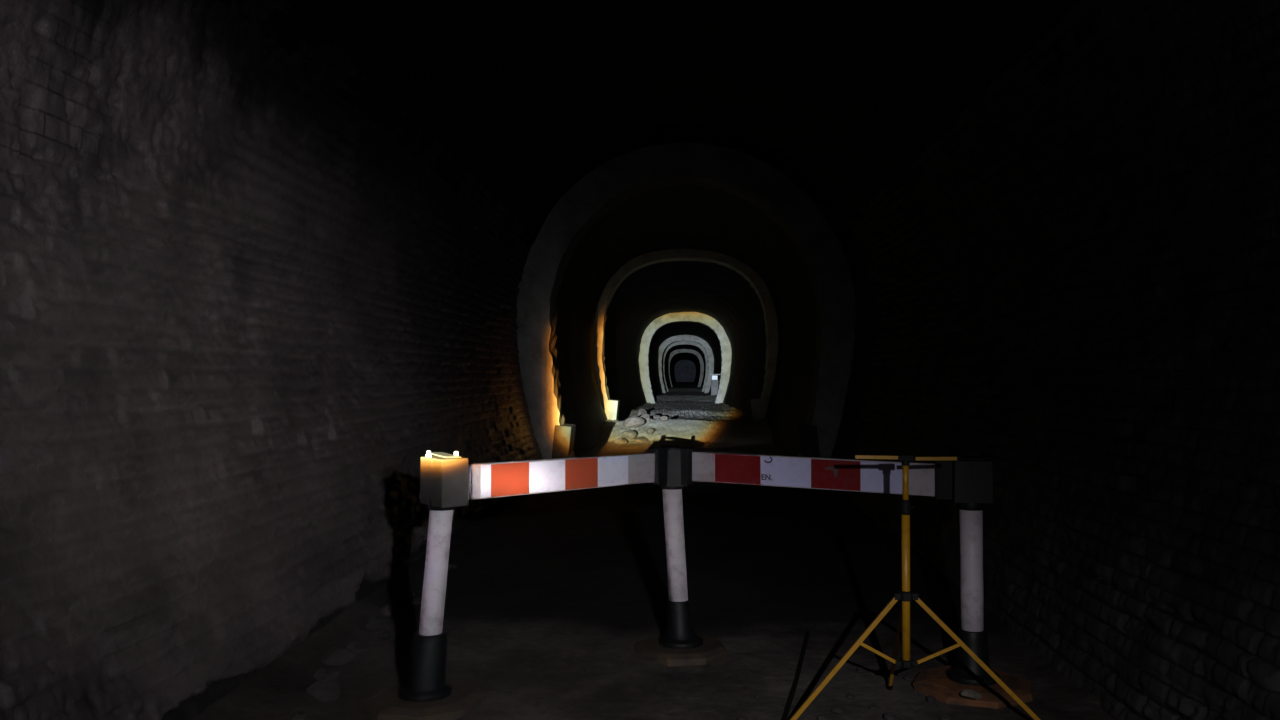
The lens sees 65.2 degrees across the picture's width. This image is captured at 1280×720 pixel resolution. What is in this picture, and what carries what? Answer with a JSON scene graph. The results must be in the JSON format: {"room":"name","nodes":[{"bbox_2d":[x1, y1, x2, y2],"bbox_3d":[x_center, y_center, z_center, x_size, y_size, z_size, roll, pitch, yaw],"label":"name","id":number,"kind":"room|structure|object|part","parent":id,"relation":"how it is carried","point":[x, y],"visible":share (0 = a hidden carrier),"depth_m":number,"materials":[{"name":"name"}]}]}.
{"room":"underground passage","nodes":[
{"label":"underground passage","id":0,"kind":"room"},
{"bbox_2d":[0,0,541,719],"bbox_3d":[-1.746,-0.124,6.214,0.486,3.274,14.256,0,-1,3],"label":"wall","id":1,"kind":"structure","parent":0,"point":[240,317],"depth_m":4.35,"materials":[{"name":"brick"}]},
{"bbox_2d":[190,382,1114,719],"bbox_3d":[4.612,2.794,102.452,4.000,0.520,207.172,0,-1,3],"label":"floor","id":2,"kind":"structure","parent":0,"point":[550,596],"depth_m":5.94,"materials":[{"name":"grey concrete"}]},
{"bbox_2d":[290,710,305,719],"bbox_3d":[-1.418,1.476,4.150,0.060,0.040,0.069,0,-1,3],"label":"lump","id":3,"kind":"object","parent":2,"relation":"on","point":[298,714],"visible":1,"depth_m":4.13,"materials":[{"name":"stone"}]},
{"bbox_2d":[307,680,339,701],"bbox_3d":[-1.393,1.457,4.397,0.159,0.094,0.128,0,-1,3],"label":"lump","id":4,"kind":"object","parent":2,"relation":"on","point":[324,690],"visible":1,"depth_m":4.36,"materials":[{"name":"stone"}]},
{"bbox_2d":[314,668,338,680],"bbox_3d":[-1.461,1.461,4.659,0.098,0.059,0.096,-1,-1,42],"label":"lump","id":5,"kind":"object","parent":2,"relation":"on","point":[321,674],"visible":0.99,"depth_m":4.63,"materials":[{"name":"stone"}]},
{"bbox_2d":[321,647,355,664],"bbox_3d":[-1.476,1.453,4.899,0.155,0.089,0.126,0,-1,-27],"label":"lump","id":6,"kind":"object","parent":2,"relation":"on","point":[335,655],"visible":0.99,"depth_m":4.87,"materials":[{"name":"stone"}]},
{"bbox_2d":[347,641,370,651],"bbox_3d":[-1.455,1.480,5.164,0.126,0.050,0.096,-1,-1,33],"label":"lump","id":7,"kind":"object","parent":2,"relation":"on","point":[360,646],"visible":1,"depth_m":5.14,"materials":[{"name":"stone"}]},
{"bbox_2d":[358,614,380,631],"bbox_3d":[-1.492,1.451,5.505,0.114,0.097,0.159,0,-1,3],"label":"lump","id":8,"kind":"object","parent":2,"relation":"on","point":[370,623],"visible":1,"depth_m":5.47,"materials":[{"name":"stone"}]},
{"bbox_2d":[376,604,396,616],"bbox_3d":[-1.484,1.464,5.851,0.113,0.075,0.123,0,-1,3],"label":"lump","id":9,"kind":"object","parent":2,"relation":"on","point":[388,610],"visible":1,"depth_m":5.81,"materials":[{"name":"stone"}]},
{"bbox_2d":[410,596,421,607],"bbox_3d":[-1.351,1.483,6.124,0.109,0.072,0.096,0,-1,-11],"label":"lump","id":10,"kind":"object","parent":2,"relation":"on","point":[416,601],"visible":0.72,"depth_m":6.09,"materials":[{"name":"stone"}]},
{"bbox_2d":[363,451,482,719],"bbox_3d":[-0.945,0.953,4.359,0.475,1.106,0.468,0,-1,13],"label":"barrier post","id":11,"kind":"object","parent":2,"relation":"on","point":[426,694],"visible":1,"depth_m":4.31,"materials":[{"name":"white plastic"}]},
{"bbox_3d":[-0.945,1.478,4.350,0.474,0.054,0.468,0,-1,13],"label":"plate","id":12,"kind":"part","parent":11,"relation":"part of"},
{"bbox_2d":[398,630,451,701],"bbox_3d":[-0.935,1.322,4.357,0.232,0.267,0.230,0,-1,3],"label":"socket","id":13,"kind":"object","parent":11,"relation":"attached to","point":[426,677],"depth_m":4.29,"materials":[{"name":"black plastic"}]},
{"bbox_2d":[448,562,456,569],"bbox_3d":[-1.396,1.488,7.210,0.153,0.067,0.094,0,-1,3],"label":"lump","id":14,"kind":"object","parent":2,"relation":"on","point":[451,566],"visible":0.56,"depth_m":7.18,"materials":[{"name":"stone"}]},
{"bbox_2d":[615,438,626,443],"bbox_3d":[-0.396,1.677,20.601,0.207,0.147,0.205,-1,-1,34],"label":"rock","id":15,"kind":"object","parent":2,"relation":"on","point":[618,440],"visible":0.98,"depth_m":20.54,"materials":[{"name":"stone"}]},
{"bbox_2d":[620,430,636,439],"bbox_3d":[-0.251,1.609,21.513,0.358,0.204,0.374,0,-1,3],"label":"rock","id":16,"kind":"object","parent":2,"relation":"on","point":[630,434],"visible":0.99,"depth_m":21.40,"materials":[{"name":"stone"}]},
{"bbox_2d":[623,417,644,427],"bbox_3d":[-0.143,1.436,22.949,0.510,0.282,0.362,0,-1,3],"label":"rock","id":17,"kind":"object","parent":2,"relation":"on","point":[630,422],"visible":1,"depth_m":22.81,"materials":[{"name":"stone"}]},
{"bbox_2d":[633,437,646,441],"bbox_3d":[-0.019,1.699,21.194,0.282,0.145,0.313,-1,-1,31],"label":"block","id":18,"kind":"object","parent":2,"relation":"on","point":[638,439],"visible":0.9,"depth_m":21.11,"materials":[{"name":"stone"}]},
{"bbox_2d":[636,408,646,416],"bbox_3d":[0.035,1.604,29.587,0.352,0.347,0.558,0,-1,3],"label":"boulder","id":19,"kind":"object","parent":2,"relation":"on","point":[640,412],"visible":0.62,"depth_m":29.44,"materials":[{"name":"stone"}]},
{"bbox_2d":[640,414,649,420],"bbox_3d":[0.127,1.390,24.063,0.255,0.184,0.346,0,-1,3],"label":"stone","id":20,"kind":"object","parent":2,"relation":"on","point":[645,417],"visible":0.76,"depth_m":23.97,"materials":[{"name":"stone"}]},
{"bbox_2d":[647,428,654,434],"bbox_3d":[0.238,1.588,22.174,0.167,0.160,0.245,0,-1,3],"label":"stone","id":21,"kind":"object","parent":2,"relation":"on","point":[649,430],"visible":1,"depth_m":22.11,"materials":[{"name":"stone"}]},
{"bbox_2d":[650,415,660,418],"bbox_3d":[0.385,1.491,25.798,0.359,0.134,0.208,0,-1,3],"label":"block","id":22,"kind":"object","parent":2,"relation":"on","point":[653,416],"visible":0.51,"depth_m":25.73,"materials":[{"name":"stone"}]},
{"bbox_2d":[634,445,726,666],"bbox_3d":[0.206,0.981,5.185,0.482,1.073,0.492,0,-1,3],"label":"barrier post","id":23,"kind":"object","parent":2,"relation":"on","point":[680,645],"visible":1,"depth_m":5.13,"materials":[{"name":"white plastic"}]},
{"bbox_2d":[468,453,654,499],"bbox_3d":[-0.342,0.544,4.777,1.135,0.160,0.041,1,-1,-43],"label":"barrier tape","id":24,"kind":"object","parent":23,"relation":"attached to","point":[510,478],"visible":0.93,"depth_m":4.70,"materials":[{"name":"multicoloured plastic"}]},
{"bbox_3d":[0.206,1.491,5.178,0.482,0.054,0.492,0,-1,3],"label":"plate","id":25,"kind":"part","parent":23,"relation":"part of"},
{"bbox_2d":[659,599,702,648],"bbox_3d":[0.211,1.354,5.176,0.231,0.227,0.230,0,-1,3],"label":"socket","id":26,"kind":"object","parent":23,"relation":"attached to","point":[680,633],"depth_m":5.12,"materials":[{"name":"black plastic"}]},
{"bbox_2d":[709,374,719,395],"bbox_3d":[4.367,1.623,57.844,0.750,1.629,0.500,0,-1,3],"label":"tall cabinet","id":27,"kind":"object","parent":2,"relation":"on","point":[714,382],"visible":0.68,"depth_m":57.65,"materials":[{"name":"metal"}]},
{"bbox_2d":[782,631,809,719],"bbox_3d":[0.739,1.503,4.728,0.026,0.025,1.698,0,-1,13],"label":"cable","id":28,"kind":"object","parent":2,"relation":"on","point":[786,712],"visible":1,"depth_m":4.70,"materials":[{"name":"black rubber"}]},
{"bbox_2d":[817,714,830,719],"bbox_3d":[0.760,1.483,4.136,0.054,0.029,0.044,0,-1,3],"label":"stone","id":29,"kind":"object","parent":2,"relation":"on","point":[824,716],"visible":1,"depth_m":4.13,"materials":[{"name":"grey stone"}]},
{"bbox_2d":[832,707,842,713],"bbox_3d":[0.838,1.486,4.234,0.040,0.031,0.043,1,-1,-38],"label":"stone","id":30,"kind":"object","parent":2,"relation":"on","point":[837,710],"visible":1,"depth_m":4.22,"materials":[{"name":"grey stone"}]},
{"bbox_2d":[846,694,854,699],"bbox_3d":[0.935,1.496,4.446,0.037,0.024,0.043,0,-1,3],"label":"stone","id":31,"kind":"object","parent":2,"relation":"on","point":[849,696],"visible":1,"depth_m":4.43,"materials":[{"name":"grey stone"}]},
{"bbox_2d":[884,712,899,719],"bbox_3d":[1.045,1.484,4.150,0.067,0.043,0.063,0,-1,3],"label":"stone","id":32,"kind":"object","parent":2,"relation":"on","point":[888,715],"visible":1,"depth_m":4.13,"materials":[{"name":"grey stone"}]},
{"bbox_2d":[790,455,1040,719],"bbox_3d":[1.123,0.948,4.297,1.088,1.120,0.600,0,-1,3],"label":"tripod stand","id":33,"kind":"object","parent":2,"relation":"on","point":[905,595],"visible":1,"depth_m":4.02,"materials":[{"name":"yellow paint"}]},
{"bbox_3d":[0.811,1.220,4.029,0.468,0.543,0.015,0,-1,0],"label":"leg","id":34,"kind":"part","parent":33,"relation":"part of","materials":[{"name":"yellow paint"}]},
{"bbox_3d":[0.958,0.393,4.046,0.176,0.017,0.016,0,-1,3],"label":"cross arm","id":35,"kind":"part","parent":33,"relation":"part of","materials":[{"name":"yellow paint"}]},
{"bbox_3d":[1.109,1.225,4.319,0.015,0.545,0.529,0,-1,7],"label":"leg","id":36,"kind":"part","parent":33,"relation":"part of","materials":[{"name":"yellow paint"}]},
{"bbox_3d":[1.194,0.398,4.035,0.166,0.017,0.016,0,-1,3],"label":"cross arm","id":37,"kind":"part","parent":33,"relation":"part of","materials":[{"name":"yellow paint"}]},
{"bbox_3d":[1.372,1.220,4.004,0.544,0.545,0.015,0,-1,5],"label":"leg","id":38,"kind":"part","parent":33,"relation":"part of","materials":[{"name":"yellow paint"}]},
{"bbox_2d":[926,695,935,703],"bbox_3d":[1.275,1.488,4.380,0.038,0.036,0.060,0,-1,3],"label":"stone","id":39,"kind":"object","parent":2,"relation":"on","point":[930,699],"visible":1,"depth_m":4.36,"materials":[{"name":"grey stone"}]},
{"bbox_2d":[912,455,1032,708],"bbox_3d":[1.516,0.974,4.575,0.517,1.069,0.500,0,-1,20],"label":"barrier post","id":40,"kind":"object","parent":2,"relation":"on","point":[967,481],"visible":0.9,"depth_m":4.53,"materials":[{"name":"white plastic"}]},
{"bbox_2d":[692,451,935,496],"bbox_3d":[0.842,0.557,4.933,1.314,0.174,0.042,0,-1,24],"label":"barrier tape","id":41,"kind":"object","parent":40,"relation":"attached to","point":[873,476],"visible":0.94,"depth_m":4.91,"materials":[{"name":"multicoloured plastic"}]},
{"bbox_2d":[960,689,981,699],"bbox_3d":[1.426,1.440,4.305,0.092,0.040,0.066,0,-1,3],"label":"stone","id":42,"kind":"object","parent":40,"relation":"on","point":[968,693],"visible":1,"depth_m":4.29,"materials":[{"name":"grey stone"}]},
{"bbox_3d":[1.517,1.482,4.568,0.516,0.054,0.500,0,-1,20],"label":"plate","id":43,"kind":"part","parent":40,"relation":"part of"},
{"bbox_2d":[947,627,999,685],"bbox_3d":[1.523,1.345,4.577,0.230,0.227,0.230,0,-1,3],"label":"socket","id":44,"kind":"object","parent":40,"relation":"attached to","point":[966,671],"depth_m":4.52,"materials":[{"name":"black plastic"}]},
{"bbox_2d":[220,0,1092,247],"bbox_3d":[0.276,-2.259,6.168,4.065,1.420,14.280,0,-1,3],"label":"ceiling","id":45,"kind":"structure","parent":0,"point":[840,98],"depth_m":8.41,"materials":[{"name":"black brick"}]},
{"bbox_2d":[674,360,695,381],"bbox_3d":[9.000,2.145,199.988,4.600,4.550,0.400,0,-1,3],"label":"wall","id":46,"kind":"structure","parent":0,"point":[684,370],"depth_m":199.80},
{"bbox_2d":[555,185,815,456],"bbox_3d":[4.906,0.805,109.090,4.500,4.503,192.000,0,-1,3],"label":"wall","id":47,"kind":"structure","parent":0,"point":[673,216],"depth_m":21.79,"materials":[{"name":"black brick"}]},
{"bbox_2d":[551,424,575,458],"bbox_3d":[-1.033,1.290,13.292,0.302,0.875,0.550,0,-1,3],"label":"concrete block","id":48,"kind":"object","parent":47,"relation":"attached to","point":[564,435],"depth_m":13.02,"materials":[{"name":"concrete"}]},
{"bbox_2d":[656,335,713,392],"bbox_3d":[3.439,0.325,76.426,4.580,4.597,1.000,0,-1,3],"label":"trim","id":49,"kind":"structure","parent":47,"relation":"attached to","point":[692,338],"depth_m":75.97,"materials":[{"name":"concrete"}]},
{"bbox_2d":[662,341,707,391],"bbox_3d":[3.803,0.445,84.517,4.580,4.595,1.200,0,-1,3],"label":"trim","id":50,"kind":"structure","parent":47,"relation":"attached to","point":[671,345],"depth_m":83.96,"materials":[{"name":"concrete"}]},
{"bbox_2d":[666,349,703,386],"bbox_3d":[5.248,0.928,116.631,4.580,4.598,1.500,0,-1,3],"label":"trim","id":51,"kind":"structure","parent":47,"relation":"attached to","point":[677,351],"depth_m":115.92,"materials":[{"name":"concrete"}]},
{"bbox_2d":[515,143,855,458],"bbox_3d":[0.598,-0.623,13.297,4.580,4.596,0.600,0,-1,3],"label":"tunnel arch","id":52,"kind":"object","parent":47,"relation":"attached to","point":[625,176],"depth_m":13.05,"materials":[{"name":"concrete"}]},
{"bbox_2d":[593,249,777,420],"bbox_3d":[1.091,-0.456,24.255,4.580,4.601,0.700,0,-1,3],"label":"tunnel arch","id":53,"kind":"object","parent":47,"relation":"attached to","point":[759,407],"depth_m":24.03,"materials":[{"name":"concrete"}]},
{"bbox_2d":[639,312,731,403],"bbox_3d":[2.176,-0.096,48.358,4.580,4.598,0.800,0,-1,3],"label":"trim","id":54,"kind":"structure","parent":47,"relation":"attached to","point":[726,354],"depth_m":48.01,"materials":[{"name":"concrete"}]},
{"bbox_2d":[795,424,819,457],"bbox_3d":[2.224,1.287,13.146,0.302,0.875,0.550,0,-1,3],"label":"trim","id":55,"kind":"structure","parent":47,"relation":"attached to","point":[807,435],"depth_m":12.88,"materials":[{"name":"concrete"}]},
{"bbox_2d":[831,0,1279,719],"bbox_3d":[2.283,-0.129,6.033,0.529,3.280,14.255,0,-1,3],"label":"wall","id":56,"kind":"structure","parent":0,"point":[1081,301],"depth_m":4.80,"materials":[{"name":"brick"}]}
]}

